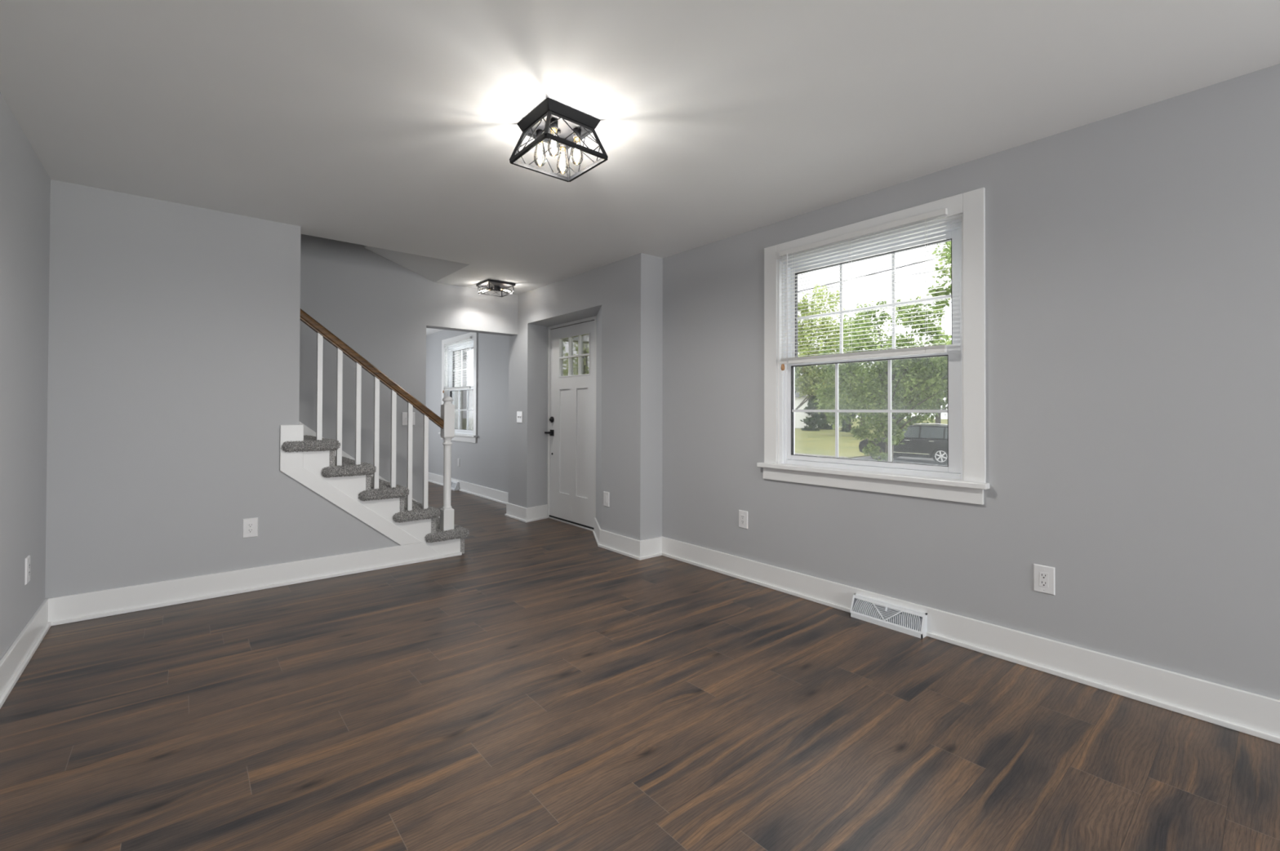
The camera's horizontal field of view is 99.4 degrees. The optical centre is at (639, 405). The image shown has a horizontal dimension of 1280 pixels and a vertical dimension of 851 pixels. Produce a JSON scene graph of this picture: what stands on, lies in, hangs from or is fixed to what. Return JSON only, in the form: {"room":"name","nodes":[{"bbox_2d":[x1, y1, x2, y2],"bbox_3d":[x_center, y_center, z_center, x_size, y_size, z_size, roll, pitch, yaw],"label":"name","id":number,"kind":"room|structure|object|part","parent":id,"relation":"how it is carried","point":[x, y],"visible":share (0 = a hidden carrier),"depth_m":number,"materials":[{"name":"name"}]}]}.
{"room":"empty living room","nodes":[
{"label":"empty living room","id":0,"kind":"room"},
{"bbox_2d":[0,92,50,660],"bbox_3d":[-0.484,-0.045,-0.400,0.120,2.440,8.711,1,-1,-40],"label":"wall","id":1,"kind":"structure","parent":0,"point":[24,182],"depth_m":2.49,"materials":[{"name":"grey paint"}]},
{"bbox_2d":[0,599,51,709],"bbox_3d":[-0.476,1.102,-0.310,0.028,0.148,8.551,1,-1,-40],"label":"baseboard","id":2,"kind":"structure","parent":1,"relation":"attached to","point":[15,660],"depth_m":2.47,"materials":[{"name":"white wood"}]},
{"bbox_2d":[24,555,30,585],"bbox_3d":[-2.937,0.790,2.607,0.008,0.126,0.080,1,-1,-40],"label":"wall outlet","id":3,"kind":"object","parent":1,"relation":"attached to","point":[28,558],"visible":1,"depth_m":2.59,"materials":[{"name":"white plastic"}]},
{"bbox_2d":[27,562,30,577],"bbox_3d":[-2.935,0.790,2.609,0.002,0.066,0.033,1,-1,-40],"label":"receptacle","id":4,"kind":"object","parent":3,"relation":"attached to","point":[28,563],"depth_m":2.61,"materials":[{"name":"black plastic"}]},
{"bbox_2d":[44,179,399,599],"bbox_3d":[-2.460,-0.010,3.714,2.388,2.440,0.150,1,-1,-40],"label":"wall","id":5,"kind":"structure","parent":0,"point":[174,329],"depth_m":3.29,"materials":[{"name":"grey paint"}]},
{"bbox_2d":[47,542,445,626],"bbox_3d":[-2.390,1.136,3.648,2.189,0.148,0.028,1,-1,-40],"label":"baseboard","id":6,"kind":"structure","parent":5,"relation":"attached to","point":[68,609],"depth_m":3.44,"materials":[{"name":"white wood"}]},
{"bbox_2d":[242,517,257,538],"bbox_3d":[-2.538,0.799,3.539,0.083,0.124,0.008,1,-1,-40],"label":"wall outlet","id":7,"kind":"object","parent":5,"relation":"attached to","point":[250,526],"visible":1,"depth_m":3.54,"materials":[{"name":"white plastic"}]},
{"bbox_2d":[247,522,253,533],"bbox_3d":[-2.537,0.799,3.537,0.033,0.066,0.002,1,-1,-40],"label":"receptacle","id":8,"kind":"object","parent":7,"relation":"attached to","point":[250,525],"depth_m":3.54,"materials":[{"name":"white plastic"}]},
{"bbox_2d":[298,234,517,503],"bbox_3d":[-3.217,-1.284,4.456,6.786,5.000,0.162,1,-1,-40],"label":"wall","id":9,"kind":"structure","parent":0,"point":[384,319],"depth_m":5.01,"materials":[{"name":"grey paint"}]},
{"bbox_2d":[401,412,414,426],"bbox_3d":[-2.205,0.131,5.180,0.120,0.125,0.016,1,-1,-40],"label":"light switch","id":10,"kind":"object","parent":9,"relation":"attached to","point":[404,415],"visible":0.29,"depth_m":5.16,"materials":[{"name":"white plastic"}]},
{"bbox_2d":[364,245,469,282],"bbox_3d":[-2.006,-2.498,4.818,0.686,2.560,0.858,1,-1,-40],"label":"ceiling","id":11,"kind":"structure","parent":0,"point":[433,269],"depth_m":4.96,"materials":[{"name":"paint"}]},
{"bbox_2d":[426,329,509,493],"bbox_3d":[-2.536,0.033,8.057,0.235,2.440,4.400,1,-1,-40],"label":"wall","id":12,"kind":"structure","parent":0,"point":[484,463],"depth_m":7.40,"materials":[{"name":"grey paint"}]},
{"bbox_2d":[438,332,477,443],"bbox_3d":[-2.603,-0.249,8.140,0.337,1.561,1.370,1,-1,-40],"label":"window","id":13,"kind":"structure","parent":12,"relation":"in","point":[464,401],"depth_m":8.11,"materials":[{"name":"white wood"}]},
{"bbox_2d":[442,336,471,393],"bbox_3d":[-2.724,-0.580,8.043,0.044,0.780,1.013,1,-1,-40],"label":"mini blind","id":14,"kind":"object","parent":13,"relation":"attached to","point":[467,387],"visible":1,"depth_m":8.05,"materials":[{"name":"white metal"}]},
{"bbox_3d":[-2.719,-0.241,8.045,0.024,0.020,1.005,1,-1,-40],"label":"rail","id":15,"kind":"part","parent":14,"relation":"part of","materials":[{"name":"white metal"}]},
{"bbox_3d":[-2.695,0.437,8.058,0.102,0.028,1.370,1,-1,-40],"label":"sill","id":16,"kind":"part","parent":13,"relation":"part of","materials":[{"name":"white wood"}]},
{"bbox_3d":[-2.619,-0.239,8.112,0.107,1.385,1.127,1,-1,-40],"label":"frame","id":17,"kind":"part","parent":13,"relation":"part of","materials":[{"name":"white plastic"}]},
{"bbox_3d":[-2.633,0.058,8.098,0.034,0.670,1.055,1,-1,-40],"label":"sash","id":18,"kind":"part","parent":13,"relation":"part of","materials":[{"name":"white plastic"}]},
{"bbox_3d":[-2.603,-0.556,8.128,0.034,0.660,1.055,1,-1,-40],"label":"sash","id":19,"kind":"part","parent":13,"relation":"part of","materials":[{"name":"white plastic"}]},
{"bbox_3d":[-2.644,0.070,8.110,0.004,0.589,0.966,1,-1,-40],"label":"pane","id":20,"kind":"part","parent":13,"relation":"part of","materials":[{"name":"clear glass"}]},
{"bbox_3d":[-2.610,-0.560,8.137,0.004,0.568,0.967,1,-1,-40],"label":"pane","id":21,"kind":"part","parent":13,"relation":"part of","materials":[{"name":"clear glass"}]},
{"bbox_2d":[508,253,662,541],"bbox_3d":[-0.551,0.012,5.355,0.474,2.440,2.292,1,-1,-40],"label":"wall","id":22,"kind":"structure","parent":0,"point":[625,295],"depth_m":4.62,"materials":[{"name":"grey paint"}]},
{"bbox_2d":[428,472,548,523],"bbox_3d":[-2.620,1.175,7.675,0.367,0.148,4.864,1,-1,-40],"label":"baseboard","id":23,"kind":"structure","parent":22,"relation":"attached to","point":[526,515],"depth_m":6.88,"materials":[{"name":"white wood"}]},
{"bbox_2d":[516,411,522,422],"bbox_3d":[-1.306,0.129,5.871,0.016,0.125,0.125,1,-1,-40],"label":"light switch","id":24,"kind":"object","parent":22,"relation":"attached to","point":[519,414],"visible":1,"depth_m":5.87,"materials":[{"name":"white plastic"}]},
{"bbox_2d":[544,315,596,531],"bbox_3d":[-0.697,0.183,5.667,0.172,2.102,0.948,1,-1,-40],"label":"door","id":25,"kind":"structure","parent":22,"relation":"in","point":[571,345],"depth_m":5.64,"materials":[{"name":"white wood"}]},
{"bbox_3d":[-0.978,0.301,5.922,0.053,0.066,0.068,1,-1,-40],"label":"handle plate","id":26,"kind":"part","parent":25,"relation":"part of","materials":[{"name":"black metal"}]},
{"bbox_3d":[-0.784,0.381,5.764,0.020,1.104,0.202,1,-1,-40],"label":"recessed panel","id":27,"kind":"part","parent":25,"relation":"part of","materials":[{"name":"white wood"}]},
{"bbox_3d":[-0.670,-0.512,5.637,0.046,0.427,0.582,1,-1,-40],"label":"lite frame","id":28,"kind":"part","parent":25,"relation":"part of","materials":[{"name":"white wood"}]},
{"bbox_3d":[-0.668,-0.512,5.638,0.004,0.403,0.558,1,-1,-40],"label":"lite glass","id":29,"kind":"part","parent":25,"relation":"part of","materials":[{"name":"clear glass"}]},
{"bbox_3d":[-0.574,0.379,5.514,0.020,1.104,0.205,1,-1,-40],"label":"recessed panel","id":30,"kind":"part","parent":25,"relation":"part of","materials":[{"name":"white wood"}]},
{"bbox_2d":[603,491,609,506],"bbox_3d":[-0.290,0.805,4.659,0.009,0.124,0.080,1,-1,-40],"label":"wall plate","id":31,"kind":"object","parent":22,"relation":"attached to","point":[606,495],"visible":1,"depth_m":4.65,"materials":[{"name":"white plastic"}]},
{"bbox_2d":[0,481,1279,850],"bbox_3d":[-1.712,1.212,3.623,4.460,0.001,12.775,1,-1,-40],"label":"floor","id":32,"kind":"structure","parent":0,"point":[540,686],"depth_m":1.99,"materials":[{"name":"brown wood"}]},
{"bbox_2d":[280,421,469,557],"bbox_3d":[-2.493,0.254,4.222,2.520,1.923,1.111,1,-1,-40],"label":"staircase","id":33,"kind":"structure","parent":32,"relation":"on","point":[311,462],"depth_m":3.97,"materials":[{"name":"white wood"}]},
{"bbox_2d":[300,308,454,531],"bbox_3d":[-1.955,0.171,4.106,1.093,1.696,0.086,1,-1,-40],"label":"stair railing","id":34,"kind":"object","parent":33,"relation":"on","point":[446,421],"visible":0.88,"depth_m":4.14,"materials":[{"name":"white wood"}]},
{"bbox_3d":[-1.985,-0.244,4.084,1.012,0.867,0.060,1,-1,-40],"label":"handrail","id":35,"kind":"part","parent":34,"relation":"part of","materials":[{"name":"brown wood"}]},
{"bbox_3d":[-1.570,0.510,4.427,0.085,1.028,0.085,1,-1,-40],"label":"newel post","id":36,"kind":"part","parent":34,"relation":"part of","materials":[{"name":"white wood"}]},
{"bbox_3d":[-1.505,1.209,4.386,0.130,0.022,0.020,1,-1,-40],"label":"shoe moulding","id":37,"kind":"part","parent":33,"relation":"part of","materials":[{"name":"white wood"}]},
{"bbox_2d":[450,480,458,490],"bbox_3d":[-2.800,1.194,8.101,0.062,0.118,0.360,1,-1,-40],"label":"floor vent","id":38,"kind":"object","parent":32,"relation":"in","point":[455,485],"visible":0.58,"depth_m":8.00,"materials":[{"name":"white metal"}]},
{"bbox_2d":[849,593,927,639],"bbox_3d":[1.359,1.154,2.990,0.062,0.118,0.400,1,-1,-40],"label":"floor vent","id":39,"kind":"object","parent":32,"relation":"in","point":[911,622],"visible":1,"depth_m":2.97,"materials":[{"name":"white metal"}]},
{"bbox_2d":[0,0,1279,335],"bbox_3d":[-1.072,-1.334,2.878,4.680,0.200,14.470,1,-1,-40],"label":"ceiling","id":40,"kind":"structure","parent":0,"point":[391,125],"depth_m":2.19,"materials":[{"name":"paint"}]},
{"bbox_2d":[475,279,515,297],"bbox_3d":[-1.438,-1.158,5.413,0.286,0.105,0.286,1,-1,-40],"label":"ceiling light","id":41,"kind":"object","parent":40,"relation":"attached to","point":[491,285],"visible":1,"depth_m":5.38,"materials":[{"name":"black metal"}]},
{"bbox_3d":[-1.438,-1.199,5.413,0.286,0.022,0.286,1,-1,-40],"label":"mounting plate","id":42,"kind":"part","parent":41,"relation":"part of","materials":[{"name":"black metal"}]},
{"bbox_2d":[509,97,608,182],"bbox_3d":[-0.356,-1.141,2.370,0.317,0.192,0.317,1,-1,-40],"label":"ceiling light","id":43,"kind":"object","parent":40,"relation":"attached to","point":[553,122],"visible":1,"depth_m":2.33,"materials":[{"name":"black metal"}]},
{"bbox_2d":[536,129,543,137],"bbox_3d":[-0.438,-1.181,2.378,0.034,0.036,0.034,1,-1,-40],"label":"socket","id":44,"kind":"object","parent":43,"relation":"attached to","point":[538,131],"depth_m":2.36,"materials":[{"name":"black metal"}]},
{"bbox_3d":[-0.438,-1.105,2.377,0.055,0.120,0.055,1,-1,-40],"label":"bulb","id":45,"kind":"part","parent":43,"relation":"part of","materials":[{"name":"clear glass"}]},
{"bbox_3d":[-0.363,-1.106,2.288,0.055,0.120,0.055,1,-1,-40],"label":"bulb","id":46,"kind":"part","parent":43,"relation":"part of","materials":[{"name":"clear glass"}]},
{"bbox_2d":[550,118,557,129],"bbox_3d":[-0.363,-1.182,2.289,0.034,0.036,0.034,1,-1,-40],"label":"socket","id":47,"kind":"object","parent":43,"relation":"attached to","point":[553,126],"depth_m":2.28,"materials":[{"name":"black metal"}]},
{"bbox_3d":[-0.363,-1.162,2.289,0.027,0.016,0.027,1,-1,-40],"label":"bulb","id":48,"kind":"part","parent":43,"relation":"part of","materials":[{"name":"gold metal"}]},
{"bbox_3d":[-0.356,-1.218,2.371,0.264,0.038,0.264,1,-1,-40],"label":"mounting plate","id":49,"kind":"part","parent":43,"relation":"part of","materials":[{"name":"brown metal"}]},
{"bbox_3d":[-0.349,-1.105,2.452,0.055,0.120,0.055,1,-1,-40],"label":"bulb","id":50,"kind":"part","parent":43,"relation":"part of","materials":[{"name":"clear glass"}]},
{"bbox_3d":[-0.349,-1.161,2.452,0.027,0.016,0.027,1,-1,-40],"label":"bulb","id":51,"kind":"part","parent":43,"relation":"part of","materials":[{"name":"glass"}]},
{"bbox_3d":[-0.274,-1.105,2.363,0.055,0.120,0.055,1,-1,-40],"label":"bulb","id":52,"kind":"part","parent":43,"relation":"part of","materials":[{"name":"clear glass"}]},
{"bbox_2d":[573,128,581,137],"bbox_3d":[-0.274,-1.181,2.364,0.034,0.036,0.034,1,-1,-40],"label":"socket","id":53,"kind":"object","parent":43,"relation":"attached to","point":[579,131],"depth_m":2.35,"materials":[{"name":"black metal"}]},
{"bbox_3d":[-0.274,-1.161,2.364,0.027,0.016,0.027,1,-1,-40],"label":"bulb","id":54,"kind":"part","parent":43,"relation":"part of","materials":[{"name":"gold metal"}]},
{"bbox_2d":[662,63,1279,700],"bbox_3d":[2.713,-0.017,1.599,0.170,2.440,7.658,1,-1,-40],"label":"wall","id":55,"kind":"structure","parent":0,"point":[1132,257],"depth_m":2.37,"materials":[{"name":"grey paint"}]},
{"bbox_2d":[738,510,747,528],"bbox_3d":[0.724,0.803,3.817,0.008,0.124,0.080,1,-1,-40],"label":"wall outlet","id":56,"kind":"object","parent":55,"relation":"attached to","point":[743,515],"visible":1,"depth_m":3.81,"materials":[{"name":"white plastic"}]},
{"bbox_2d":[741,515,744,524],"bbox_3d":[0.722,0.803,3.815,0.002,0.066,0.033,1,-1,-40],"label":"receptacle","id":57,"kind":"object","parent":56,"relation":"attached to","point":[742,516],"depth_m":3.81,"materials":[{"name":"white plastic"}]},
{"bbox_2d":[756,187,990,505],"bbox_3d":[1.305,-0.287,3.215,0.192,1.561,1.370,1,-1,-40],"label":"window","id":58,"kind":"structure","parent":55,"relation":"in","point":[963,480],"depth_m":3.02,"materials":[{"name":"white wood"}]},
{"bbox_2d":[779,208,947,370],"bbox_3d":[1.240,-0.617,3.165,0.044,0.780,1.013,1,-1,-40],"label":"mini blind","id":59,"kind":"object","parent":58,"relation":"attached to","point":[942,212],"visible":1,"depth_m":3.10,"materials":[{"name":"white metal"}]},
{"bbox_3d":[0.984,-0.623,3.481,0.028,0.700,0.001,1,-1,-40],"label":"ladder cord","id":60,"kind":"part","parent":59,"relation":"part of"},
{"bbox_3d":[1.245,-0.279,3.166,0.024,0.020,1.005,1,-1,-40],"label":"rail","id":61,"kind":"part","parent":59,"relation":"part of","materials":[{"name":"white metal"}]},
{"bbox_3d":[1.507,-0.628,2.859,0.028,0.700,0.001,1,-1,-40],"label":"ladder cord","id":62,"kind":"part","parent":59,"relation":"part of","materials":[{"name":"white fabric"}]},
{"bbox_3d":[1.345,-0.277,3.233,0.107,1.385,1.127,1,-1,-40],"label":"frame","id":63,"kind":"part","parent":58,"relation":"part of","materials":[{"name":"white plastic"}]},
{"bbox_3d":[1.268,0.399,3.179,0.102,0.028,1.370,1,-1,-40],"label":"sill","id":64,"kind":"part","parent":58,"relation":"part of","materials":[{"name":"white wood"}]},
{"bbox_3d":[1.330,0.021,3.219,0.034,0.670,1.055,1,-1,-40],"label":"sash","id":65,"kind":"part","parent":58,"relation":"part of","materials":[{"name":"white plastic"}]},
{"bbox_3d":[1.361,-0.594,3.250,0.034,0.660,1.055,1,-1,-40],"label":"sash","id":66,"kind":"part","parent":58,"relation":"part of","materials":[{"name":"white plastic"}]},
{"bbox_2d":[592,517,1279,744],"bbox_3d":[2.188,1.131,1.895,0.291,0.148,8.498,1,-1,-40],"label":"baseboard","id":67,"kind":"structure","parent":55,"relation":"attached to","point":[1250,713],"depth_m":2.50,"materials":[{"name":"white wood"}]},
{"bbox_2d":[1033,564,1055,595],"bbox_3d":[1.846,0.797,2.482,0.008,0.126,0.081,1,-1,-40],"label":"wall outlet","id":68,"kind":"object","parent":55,"relation":"attached to","point":[1044,577],"visible":1,"depth_m":2.48,"materials":[{"name":"white plastic"}]},
{"bbox_2d":[1039,572,1048,587],"bbox_3d":[1.844,0.797,2.480,0.002,0.066,0.033,1,-1,-40],"label":"receptacle","id":69,"kind":"object","parent":68,"relation":"attached to","point":[1043,576],"depth_m":2.48,"materials":[{"name":"white plastic"}]},
{"label":"outside","id":70,"kind":"structure","parent":0,"visible":0},
{"bbox_2d":[794,417,947,458],"bbox_3d":[32.597,2.788,73.093,96.000,0.800,190.000,1,-1,-40],"label":"lawn","id":71,"kind":"structure","parent":70,"point":[821,442],"depth_m":37.46,"materials":[{"name":"green plant"}]},
{"bbox_2d":[800,384,825,431],"bbox_3d":[17.844,0.414,56.507,2.388,6.007,2.354,1,-1,-40],"label":"evergreen shrub","id":72,"kind":"object","parent":71,"relation":"on","point":[812,422],"visible":0.53,"depth_m":56.03,"materials":[{"name":"green plant"}]},
{"bbox_2d":[794,386,842,428],"bbox_3d":[18.380,-0.297,68.288,8.800,6.000,11.900,1,-1,-40],"label":"house","id":73,"kind":"structure","parent":71,"relation":"on","point":[798,416],"depth_m":62.12,"materials":[{"name":"white"}]},
{"bbox_2d":[817,401,835,430],"bbox_3d":[20.514,0.277,59.638,2.487,5.556,2.307,0,-1,5],"label":"evergreen shrub","id":74,"kind":"object","parent":71,"relation":"on","point":[824,426],"visible":0.23,"depth_m":59.18,"materials":[{"name":"green plant"}]},
{"bbox_2d":[813,362,884,429],"bbox_3d":[18.682,-0.873,46.179,4.961,7.018,8.152,1,-1,-40],"label":"leafy tree","id":75,"kind":"object","parent":71,"relation":"on","point":[829,415],"visible":0.1,"depth_m":47.01,"materials":[{"name":"green plant"}]},
{"bbox_2d":[839,404,859,432],"bbox_3d":[20.674,0.235,53.259,2.561,5.818,2.274,1,-1,-40],"label":"evergreen shrub","id":76,"kind":"object","parent":71,"relation":"on","point":[848,428],"visible":0.18,"depth_m":53.12,"materials":[{"name":"green plant"}]},
{"bbox_2d":[872,368,935,423],"bbox_3d":[27.320,-1.627,57.385,5.429,8.793,9.583,1,-1,-40],"label":"leafy tree","id":77,"kind":"object","parent":71,"relation":"on","point":[934,415],"visible":0.02,"depth_m":55.65,"materials":[{"name":"green plant"}]},
{"bbox_2d":[875,331,951,425],"bbox_3d":[20.427,-1.343,37.400,5.205,7.794,9.319,1,-1,-40],"label":"leafy tree","id":78,"kind":"object","parent":71,"relation":"on","point":[938,415],"visible":0.03,"depth_m":37.44,"materials":[{"name":"green plant"}]},
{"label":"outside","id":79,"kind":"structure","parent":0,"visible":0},
{"bbox_3d":[-10.205,2.570,30.592,17.220,0.170,120.000,1,-1,-40],"label":"lawn","id":80,"kind":"structure","parent":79,"visible":0},
{"bbox_2d":[794,284,863,409],"bbox_3d":[6.771,-1.166,21.567,2.702,7.313,4.182,1,-1,-40],"label":"leafy tree","id":81,"kind":"object","parent":80,"relation":"on","point":[808,373],"visible":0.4,"depth_m":21.11,"materials":[{"name":"green plant"}]},
{"bbox_2d":[808,296,951,462],"bbox_3d":[6.359,-0.221,13.966,2.542,5.272,4.384,0,-1,-15],"label":"leafy tree","id":82,"kind":"object","parent":80,"relation":"on","point":[915,373],"visible":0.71,"depth_m":13.80,"materials":[{"name":"green plant"}]},
{"bbox_2d":[925,240,951,359],"bbox_3d":[5.481,-0.803,8.546,1.708,6.325,1.686,0,-1,22],"label":"leafy tree","id":83,"kind":"object","parent":80,"relation":"on","point":[948,254],"visible":0.09,"depth_m":8.95,"materials":[{"name":"green plant"}]},
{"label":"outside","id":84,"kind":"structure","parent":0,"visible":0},
{"bbox_2d":[797,256,951,316],"bbox_3d":[14.621,-6.698,29.321,0.070,4.249,42.002,1,-1,-40],"label":"overhead cables","id":85,"kind":"object","parent":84,"point":[940,256],"visible":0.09,"depth_m":30.55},
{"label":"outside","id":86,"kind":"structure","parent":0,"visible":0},
{"bbox_2d":[849,456,947,466],"bbox_3d":[35.610,2.391,-0.593,6.200,0.155,73.300,1,-1,-40],"label":"road","id":87,"kind":"structure","parent":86,"point":[900,460],"depth_m":24.89,"materials":[{"name":"grey asphalt"}]},
{"bbox_2d":[858,423,947,465],"bbox_3d":[12.382,1.643,24.136,2.060,1.717,4.760,1,-1,-40],"label":"car","id":88,"kind":"object","parent":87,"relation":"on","point":[929,441],"visible":0.43,"depth_m":23.28,"materials":[{"name":"black paint"}]},
{"bbox_3d":[11.653,2.080,23.722,0.022,0.030,1.850,1,-1,-40],"label":"moulding","id":89,"kind":"part","parent":88,"relation":"part of","materials":[{"name":"silver metal"}]},
{"bbox_3d":[12.476,0.812,23.149,0.040,0.075,1.502,1,-1,-40],"label":"roof rail","id":90,"kind":"part","parent":88,"relation":"part of","materials":[{"name":"silver metal"}]},
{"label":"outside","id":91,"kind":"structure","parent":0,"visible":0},
{"bbox_3d":[-5.567,2.696,41.020,3.300,0.150,190.000,1,-1,-40],"label":"street","id":92,"kind":"object","parent":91,"visible":0},
{"bbox_2d":[794,453,848,458],"bbox_3d":[-27.807,2.890,70.203,0.200,0.220,116.700,1,-1,-40],"label":"kerb","id":93,"kind":"object","parent":92,"relation":"on","point":[794,453],"visible":0.14,"depth_m":26.51,"materials":[{"name":"concrete"}]}
]}

